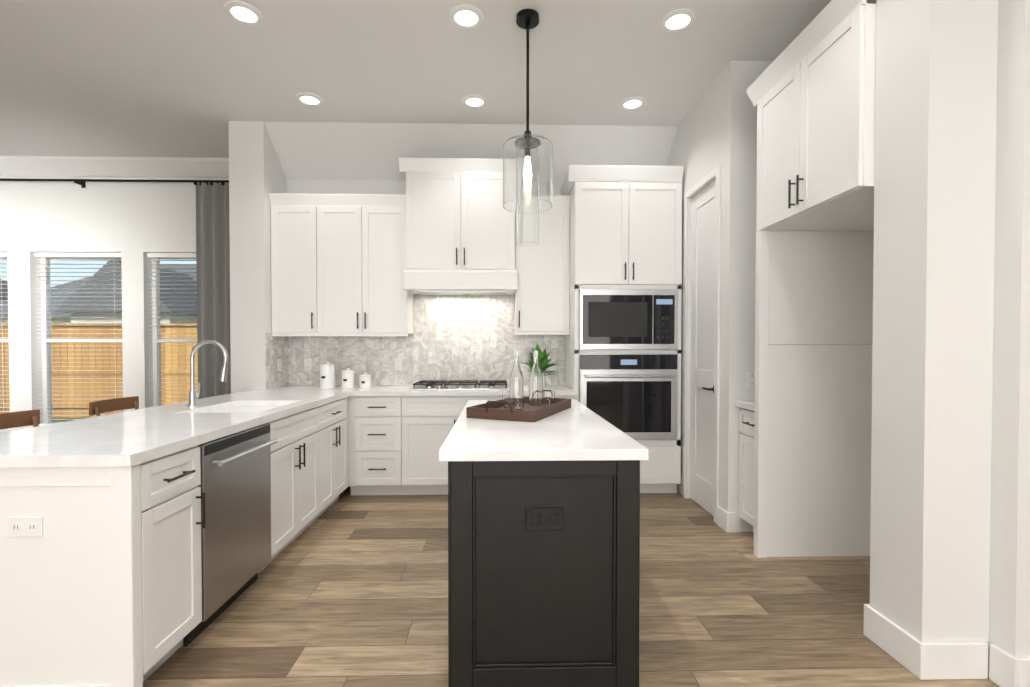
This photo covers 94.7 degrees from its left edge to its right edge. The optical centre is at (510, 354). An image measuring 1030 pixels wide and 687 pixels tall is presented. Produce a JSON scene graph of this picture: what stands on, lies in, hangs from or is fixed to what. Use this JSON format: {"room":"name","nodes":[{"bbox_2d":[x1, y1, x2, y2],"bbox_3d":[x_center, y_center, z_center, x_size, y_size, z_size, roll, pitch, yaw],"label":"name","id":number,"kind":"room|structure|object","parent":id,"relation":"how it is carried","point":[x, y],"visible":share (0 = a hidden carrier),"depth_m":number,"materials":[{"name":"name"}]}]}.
{"room":"kitchen","nodes":[
{"label":"kitchen","id":0,"kind":"room"},
{"bbox_2d":[0,176,228,432],"bbox_3d":[-5.249,-0.419,5.117,5.550,3.250,0.200,0,1,-1],"label":"wall","id":1,"kind":"structure","parent":0,"point":[133,223],"depth_m":5.03,"materials":[{"name":"white paint"}]},
{"bbox_2d":[0,258,9,428],"bbox_3d":[-5.789,-0.154,5.099,0.948,1.878,0.179,0,1,-1],"label":"window","id":2,"kind":"structure","parent":1,"relation":"in","point":[4,340],"depth_m":5.16,"materials":[{"name":"white"}]},
{"bbox_2d":[0,252,7,304],"bbox_3d":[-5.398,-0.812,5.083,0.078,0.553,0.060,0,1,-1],"label":"window blinds","id":3,"kind":"object","parent":2,"relation":"attached to","point":[2,254],"depth_m":5.06,"materials":[{"name":"white plastic"}]},
{"bbox_2d":[41,258,122,422],"bbox_3d":[-4.609,-0.154,5.127,0.948,1.878,0.179,0,1,-1],"label":"window","id":4,"kind":"structure","parent":1,"relation":"in","point":[47,385],"depth_m":5.18,"materials":[{"name":"white"}]},
{"bbox_2d":[37,407,95,425],"bbox_3d":[-4.764,0.661,5.120,0.608,0.193,0.060,0,1,-1],"label":"window blinds","id":5,"kind":"object","parent":4,"relation":"attached to","point":[41,424],"depth_m":5.09,"materials":[{"name":"white plastic"}]},
{"bbox_2d":[35,252,121,333],"bbox_3d":[-4.618,-0.659,5.104,0.899,0.864,0.060,0,1,-1],"label":"window blinds","id":6,"kind":"object","parent":4,"relation":"attached to","point":[110,255],"depth_m":5.09,"materials":[{"name":"white plastic"}]},
{"bbox_2d":[37,344,122,396],"bbox_3d":[-4.617,0.169,5.116,0.893,0.559,0.060,0,1,-1],"label":"window blinds","id":7,"kind":"object","parent":4,"relation":"attached to","point":[46,370],"depth_m":5.10,"materials":[{"name":"white plastic"}]},
{"bbox_2d":[0,156,228,177],"bbox_3d":[-5.246,-1.961,4.929,5.549,0.159,0.129,0,1,-1],"label":"crown molding","id":8,"kind":"structure","parent":1,"relation":"attached to","point":[111,166],"depth_m":4.94,"materials":[{"name":"white"}]},
{"bbox_2d":[0,178,230,398],"bbox_3d":[-5.210,-0.332,4.957,5.420,3.020,0.124,0,1,-1],"label":"curtain","id":9,"kind":"object","parent":1,"relation":"attached to","point":[213,258],"visible":0.46,"depth_m":4.97,"materials":[{"name":"grey fabric"}]},
{"bbox_2d":[152,258,197,406],"bbox_3d":[-3.429,-0.154,5.155,0.948,1.878,0.179,0,1,-1],"label":"window","id":10,"kind":"structure","parent":1,"relation":"in","point":[156,295],"depth_m":5.19,"materials":[{"name":"white plastic"}]},
{"bbox_2d":[149,374,189,402],"bbox_3d":[-3.675,0.363,5.142,0.425,0.303,0.060,0,1,-1],"label":"window blinds","id":11,"kind":"object","parent":10,"relation":"attached to","point":[149,374],"depth_m":5.13,"materials":[{"name":"white"}]},
{"bbox_2d":[147,253,196,365],"bbox_3d":[-3.635,-0.486,5.130,0.516,1.203,0.060,0,1,-1],"label":"window blinds","id":12,"kind":"object","parent":10,"relation":"attached to","point":[150,255],"depth_m":5.11,"materials":[{"name":"white plastic"}]},
{"bbox_2d":[229,121,286,392],"bbox_3d":[-2.311,-0.411,4.617,0.300,3.250,0.940,0,1,-1],"label":"wall","id":13,"kind":"structure","parent":0,"point":[256,175],"depth_m":4.14,"materials":[{"name":"white paint"}]},
{"bbox_2d":[286,180,562,385],"bbox_3d":[0.087,-0.413,4.720,4.500,3.250,0.150,0,1,-1],"label":"wall","id":14,"kind":"structure","parent":0,"point":[345,187],"depth_m":4.59,"materials":[{"name":"white paint"}]},
{"bbox_2d":[269,194,324,333],"bbox_3d":[-1.922,-0.819,4.421,0.464,1.239,0.320,0,1,-1],"label":"upper cabinet","id":15,"kind":"object","parent":14,"relation":"attached to","point":[297,220],"depth_m":4.27,"materials":[{"name":"white wood"}]},
{"bbox_2d":[325,194,416,333],"bbox_3d":[-1.373,-0.819,4.434,0.869,1.239,0.320,0,1,-1],"label":"upper cabinet","id":16,"kind":"object","parent":14,"relation":"attached to","point":[357,264],"depth_m":4.28,"materials":[{"name":"white wood"}]},
{"bbox_2d":[265,294,564,388],"bbox_3d":[-0.809,-0.141,4.407,2.692,0.884,0.438,0,1,-1],"label":"tile backsplash","id":17,"kind":"structure","parent":14,"relation":"attached to","point":[463,337],"depth_m":4.62,"materials":[{"name":"grey tile"}]},
{"bbox_2d":[277,359,280,370],"bbox_3d":[-2.143,0.097,4.399,0.008,0.115,0.070,0,1,-1],"label":"outlet","id":18,"kind":"object","parent":17,"relation":"attached to","point":[278,360],"depth_m":4.38,"materials":[{"name":"white plastic"}]},
{"bbox_2d":[304,358,311,369],"bbox_3d":[-1.961,0.094,4.590,0.070,0.115,0.008,0,1,-1],"label":"outlet","id":19,"kind":"object","parent":17,"relation":"attached to","point":[308,363],"depth_m":4.59,"materials":[{"name":"white plastic"}]},
{"bbox_2d":[395,358,401,369],"bbox_3d":[-1.091,0.094,4.611,0.070,0.115,0.008,0,1,-1],"label":"outlet","id":20,"kind":"object","parent":17,"relation":"attached to","point":[398,361],"depth_m":4.61,"materials":[{"name":"white plastic"}]},
{"bbox_2d":[547,358,553,369],"bbox_3d":[0.389,0.093,4.646,0.070,0.115,0.008,0,1,-1],"label":"outlet","id":21,"kind":"object","parent":17,"relation":"attached to","point":[552,361],"depth_m":4.64,"materials":[{"name":"white plastic"}]},
{"bbox_2d":[405,158,516,277],"bbox_3d":[-0.449,-1.249,4.415,0.971,0.971,0.390,0,1,-1],"label":"upper cabinet","id":22,"kind":"object","parent":14,"relation":"attached to","point":[457,224],"depth_m":4.22,"materials":[{"name":"white wood"}]},
{"bbox_2d":[513,195,570,333],"bbox_3d":[0.288,-0.826,4.473,0.496,1.225,0.320,0,1,-1],"label":"upper cabinet","id":23,"kind":"object","parent":14,"relation":"attached to","point":[541,283],"depth_m":4.32,"materials":[{"name":"white wood"}]},
{"bbox_2d":[0,0,875,157],"bbox_3d":[-1.925,-2.033,0.996,12.400,0.100,8.650,0,1,-1],"label":"ceiling","id":24,"kind":"structure","parent":0,"point":[141,78],"depth_m":3.29,"materials":[{"name":"white paint"}]},
{"bbox_2d":[223,0,263,25],"bbox_3d":[-1.558,-2.002,2.774,0.205,0.014,0.208,0,1,-1],"label":"recessed light","id":25,"kind":"object","parent":24,"relation":"in","point":[241,12],"depth_m":2.78,"materials":[{"name":"white plastic"}]},
{"bbox_2d":[295,92,323,105],"bbox_3d":[-1.580,-2.016,3.731,0.202,0.014,0.197,0,1,-1],"label":"recessed light","id":26,"kind":"object","parent":24,"relation":"in","point":[310,99],"depth_m":3.74,"materials":[{"name":"white plastic"}]},
{"bbox_2d":[449,4,483,28],"bbox_3d":[-0.261,-2.003,2.803,0.202,0.014,0.204,0,1,-1],"label":"recessed light","id":27,"kind":"object","parent":24,"relation":"in","point":[464,16],"depth_m":2.81,"materials":[{"name":"white"}]},
{"bbox_2d":[462,94,487,107],"bbox_3d":[-0.283,-2.017,3.761,0.200,0.014,0.200,0,1,-1],"label":"recessed light","id":28,"kind":"object","parent":24,"relation":"in","point":[473,100],"depth_m":3.78,"materials":[{"name":"white"}]},
{"bbox_2d":[503,9,552,246],"bbox_3d":[0.102,-1.335,2.831,0.298,1.350,0.298,0,1,-1],"label":"pendant light","id":29,"kind":"object","parent":24,"relation":"hanging from","point":[527,176],"visible":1,"depth_m":2.74,"materials":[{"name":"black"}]},
{"bbox_2d":[620,96,645,109],"bbox_3d":[0.977,-2.017,3.792,0.204,0.014,0.203,0,1,-1],"label":"recessed light","id":30,"kind":"object","parent":24,"relation":"in","point":[635,102],"depth_m":3.81,"materials":[{"name":"white plastic"}]},
{"bbox_2d":[660,8,696,31],"bbox_3d":[1.000,-2.003,2.833,0.204,0.014,0.200,0,1,-1],"label":"recessed light","id":31,"kind":"object","parent":24,"relation":"in","point":[677,20],"depth_m":2.84,"materials":[{"name":"white"}]},
{"bbox_2d":[264,122,677,181],"bbox_3d":[-0.336,-1.858,4.393,3.638,0.349,0.439,0,1,-1],"label":"ceiling","id":32,"kind":"structure","parent":0,"point":[335,151],"depth_m":4.32,"materials":[{"name":"white paint"}]},
{"bbox_2d":[143,486,999,686],"bbox_3d":[-1.925,1.296,1.045,12.400,0.060,8.650,0,1,-1],"label":"floor","id":33,"kind":"structure","parent":0,"point":[346,589],"depth_m":2.29,"materials":[{"name":"brown wood"}]},
{"bbox_2d":[0,410,39,429],"bbox_3d":[-2.519,0.782,2.549,0.505,0.927,0.472,0,1,-1],"label":"stool","id":34,"kind":"object","parent":33,"relation":"on","point":[18,419],"visible":0.1,"depth_m":2.65,"materials":[{"name":"brown wood"}]},
{"bbox_2d":[0,440,211,686],"bbox_3d":[-1.620,0.817,1.850,0.628,0.874,0.340,0,1,-1],"label":"base cabinet","id":35,"kind":"object","parent":33,"relation":"on","point":[138,547],"depth_m":1.64,"materials":[{"name":"white wood"}]},
{"bbox_2d":[0,385,359,467],"bbox_3d":[-1.780,0.341,3.106,0.889,0.040,2.991,0,1,-1],"label":"countertop","id":36,"kind":"structure","parent":35,"relation":"on","point":[121,439],"depth_m":2.10,"materials":[{"name":"white stone"}]},
{"bbox_2d":[187,340,227,405],"bbox_3d":[-1.918,0.114,3.028,0.254,0.417,0.113,0,1,-1],"label":"faucet","id":37,"kind":"object","parent":36,"relation":"on","point":[193,394],"depth_m":2.99,"materials":[{"name":"silver metal"}]},
{"bbox_2d":[319,362,335,388],"bbox_3d":[-1.664,0.183,4.311,0.142,0.238,0.142,0,1,-1],"label":"canister","id":38,"kind":"object","parent":36,"relation":"on","point":[327,375],"visible":1,"depth_m":4.25,"materials":[{"name":"white ceramic"}]},
{"bbox_2d":[341,368,354,387],"bbox_3d":[-1.479,0.211,4.316,0.118,0.183,0.118,0,1,-1],"label":"canister","id":39,"kind":"object","parent":36,"relation":"on","point":[348,378],"visible":1,"depth_m":4.27,"materials":[{"name":"white ceramic"}]},
{"bbox_2d":[359,372,370,387],"bbox_3d":[-1.324,0.231,4.320,0.102,0.143,0.102,0,1,-1],"label":"canister","id":40,"kind":"object","parent":36,"relation":"on","point":[365,379],"visible":1,"depth_m":4.28,"materials":[{"name":"white ceramic"}]},
{"bbox_2d":[89,396,138,415],"bbox_3d":[-2.537,0.771,3.299,0.505,0.927,0.472,0,1,-1],"label":"stool","id":41,"kind":"object","parent":33,"relation":"on","point":[96,408],"visible":0.25,"depth_m":3.30,"materials":[{"name":"brown wood"}]},
{"bbox_2d":[208,416,279,621],"bbox_3d":[-1.631,0.810,2.321,0.628,0.874,0.722,0,1,-1],"label":"base cabinet","id":42,"kind":"object","parent":33,"relation":"on","point":[244,464],"depth_m":2.33,"materials":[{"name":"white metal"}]},
{"bbox_2d":[183,423,277,646],"bbox_3d":[-1.335,0.814,2.328,0.151,0.866,0.596,0,1,-1],"label":"dishwasher","id":43,"kind":"object","parent":42,"relation":"in","point":[235,466],"depth_m":2.25,"materials":[{"name":"silver metal"}]},
{"bbox_2d":[208,404,319,552],"bbox_3d":[-1.648,0.800,3.011,0.628,0.874,0.778,0,1,-1],"label":"base cabinet","id":44,"kind":"object","parent":33,"relation":"on","point":[299,431],"depth_m":3.03,"materials":[{"name":"white wood"}]},
{"bbox_2d":[320,396,351,515],"bbox_3d":[-1.647,0.791,3.655,0.660,0.874,0.752,0,1,-1],"label":"base cabinet","id":45,"kind":"object","parent":33,"relation":"on","point":[335,415],"depth_m":3.68,"materials":[{"name":"white wood"}]},
{"bbox_2d":[356,396,411,494],"bbox_3d":[-1.123,0.781,4.323,0.497,0.874,0.601,0,1,-1],"label":"base cabinet","id":46,"kind":"object","parent":33,"relation":"on","point":[381,421],"depth_m":4.03,"materials":[{"name":"white wood"}]},
{"bbox_2d":[348,384,574,395],"bbox_3d":[-0.412,0.323,4.324,1.903,0.040,0.620,0,1,-1],"label":"countertop","id":47,"kind":"structure","parent":46,"relation":"on","point":[415,389],"depth_m":4.07,"materials":[{"name":"white stone"}]},
{"bbox_2d":[408,396,501,494],"bbox_3d":[-0.418,0.781,4.340,1.035,0.874,0.601,0,1,-1],"label":"base cabinet","id":48,"kind":"object","parent":33,"relation":"on","point":[431,419],"depth_m":4.04,"materials":[{"name":"white wood"}]},
{"bbox_2d":[448,460,639,686],"bbox_3d":[0.108,0.808,2.527,0.717,0.874,1.550,0,1,-1],"label":"kitchen island","id":49,"kind":"object","parent":33,"relation":"on","point":[543,550],"depth_m":1.77,"materials":[{"name":"black wood"}]},
{"bbox_2d":[439,400,648,463],"bbox_3d":[0.102,0.349,2.519,0.756,0.040,1.632,0,1,-1],"label":"island countertop","id":50,"kind":"structure","parent":49,"relation":"on","point":[576,432],"depth_m":1.88,"materials":[{"name":"white stone"}]},
{"bbox_2d":[466,349,570,421],"bbox_3d":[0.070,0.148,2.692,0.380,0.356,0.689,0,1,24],"label":"tray","id":51,"kind":"object","parent":50,"relation":"on","point":[514,403],"visible":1,"depth_m":2.75,"materials":[{"name":"brown wood"}]},
{"bbox_2d":[520,343,558,387],"bbox_3d":[0.262,0.097,4.362,0.380,0.410,0.313,0,1,-1],"label":"potted plant","id":52,"kind":"object","parent":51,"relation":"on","point":[543,363],"visible":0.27,"depth_m":4.31,"materials":[{"name":"green plant"}]},
{"bbox_2d":[527,396,573,399],"bbox_3d":[0.260,0.780,4.356,0.557,0.874,0.601,0,1,-1],"label":"base cabinet","id":53,"kind":"object","parent":33,"relation":"on","point":[572,397],"depth_m":4.06,"materials":[{"name":"white wood"}]},
{"bbox_2d":[560,165,683,492],"bbox_3d":[0.975,-0.192,4.313,0.975,2.820,0.692,0,1,-1],"label":"tall cabinet","id":54,"kind":"object","parent":33,"relation":"on","point":[623,356],"visible":0.92,"depth_m":4.05,"materials":[{"name":"white wood"}]},
{"bbox_2d":[579,354,677,439],"bbox_3d":[1.009,0.362,4.031,0.846,0.742,0.112,0,1,-1],"label":"oven","id":55,"kind":"object","parent":54,"relation":"in","point":[637,394],"depth_m":4.05,"materials":[{"name":"silver metal"}]},
{"bbox_2d":[579,289,677,349],"bbox_3d":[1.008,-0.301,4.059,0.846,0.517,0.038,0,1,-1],"label":"microwave","id":56,"kind":"object","parent":54,"relation":"in","point":[609,319],"depth_m":4.04,"materials":[{"name":"silver metal"}]},
{"bbox_2d":[735,0,875,557],"bbox_3d":[1.854,-0.203,2.689,0.758,2.890,1.194,0,1,-1],"label":"surround","id":57,"kind":"object","parent":33,"relation":"on","point":[805,424],"visible":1,"depth_m":2.89,"materials":[{"name":"white wood"}]},
{"bbox_2d":[666,61,753,531],"bbox_3d":[1.555,-0.402,3.979,0.120,3.250,1.400,0,1,-1],"label":"wall","id":58,"kind":"structure","parent":0,"point":[717,126],"depth_m":3.30,"materials":[{"name":"white paint"}]},
{"bbox_2d":[682,164,720,523],"bbox_3d":[1.553,-0.072,3.742,0.136,2.597,0.650,0,1,-1],"label":"door frame","id":59,"kind":"structure","parent":58,"relation":"attached to","point":[709,176],"depth_m":3.99,"materials":[{"name":"white wood"}]},
{"bbox_2d":[690,180,715,515],"bbox_3d":[1.522,-0.046,3.744,0.097,2.528,0.532,0,1,-1],"label":"pantry door","id":60,"kind":"structure","parent":58,"relation":"in","point":[702,350],"depth_m":3.77,"materials":[{"name":"white wood"}]},
{"bbox_2d":[750,61,829,531],"bbox_3d":[1.915,-0.393,3.363,0.570,3.250,0.150,0,1,-1],"label":"wall","id":61,"kind":"structure","parent":0,"point":[759,66],"depth_m":3.28,"materials":[{"name":"white paint"}]},
{"bbox_2d":[746,371,754,387],"bbox_3d":[1.667,0.173,3.285,0.070,0.115,0.008,0,1,-1],"label":"switch plate","id":62,"kind":"object","parent":61,"relation":"attached to","point":[750,379],"visible":0.92,"depth_m":3.28,"materials":[{"name":"white plastic"}]},
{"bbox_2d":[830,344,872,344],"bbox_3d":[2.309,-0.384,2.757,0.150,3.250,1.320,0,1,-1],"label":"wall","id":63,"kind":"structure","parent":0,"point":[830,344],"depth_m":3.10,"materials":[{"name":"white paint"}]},
{"bbox_2d":[870,0,1029,676],"bbox_3d":[2.824,-0.372,1.932,2.460,3.250,0.355,0,1,-1],"label":"wall","id":64,"kind":"structure","parent":0,"point":[950,509],"depth_m":1.83,"materials":[{"name":"white paint"}]},
{"bbox_2d":[717,506,1029,686],"bbox_3d":[0.796,1.168,2.978,6.466,0.140,2.530,0,1,-1],"label":"baseboard","id":65,"kind":"structure","parent":64,"relation":"attached to","point":[935,660],"depth_m":1.83,"materials":[{"name":"white wood"}]},
{"label":"outside","id":66,"kind":"structure","parent":0,"visible":0},
{"bbox_2d":[52,417,89,421],"bbox_3d":[-8.177,1.002,32.504,65.000,0.100,54.550,0,1,-1],"label":"ground","id":67,"kind":"structure","parent":66,"point":[67,418],"depth_m":9.60,"materials":[{"name":"green plant"}]},
{"bbox_2d":[0,259,196,322],"bbox_3d":[-16.211,-1.762,23.293,13.100,5.800,13.100,0,1,-1],"label":"house","id":68,"kind":"structure","parent":67,"relation":"on","point":[58,307],"depth_m":16.77,"materials":[{"name":"grey"}]},
{"bbox_2d":[0,323,197,416],"bbox_3d":[-7.635,0.323,9.753,45.000,1.930,0.140,0,1,-1],"label":"fence","id":69,"kind":"object","parent":67,"relation":"on","point":[78,365],"depth_m":9.75,"materials":[{"name":"brown wood"}]}
]}

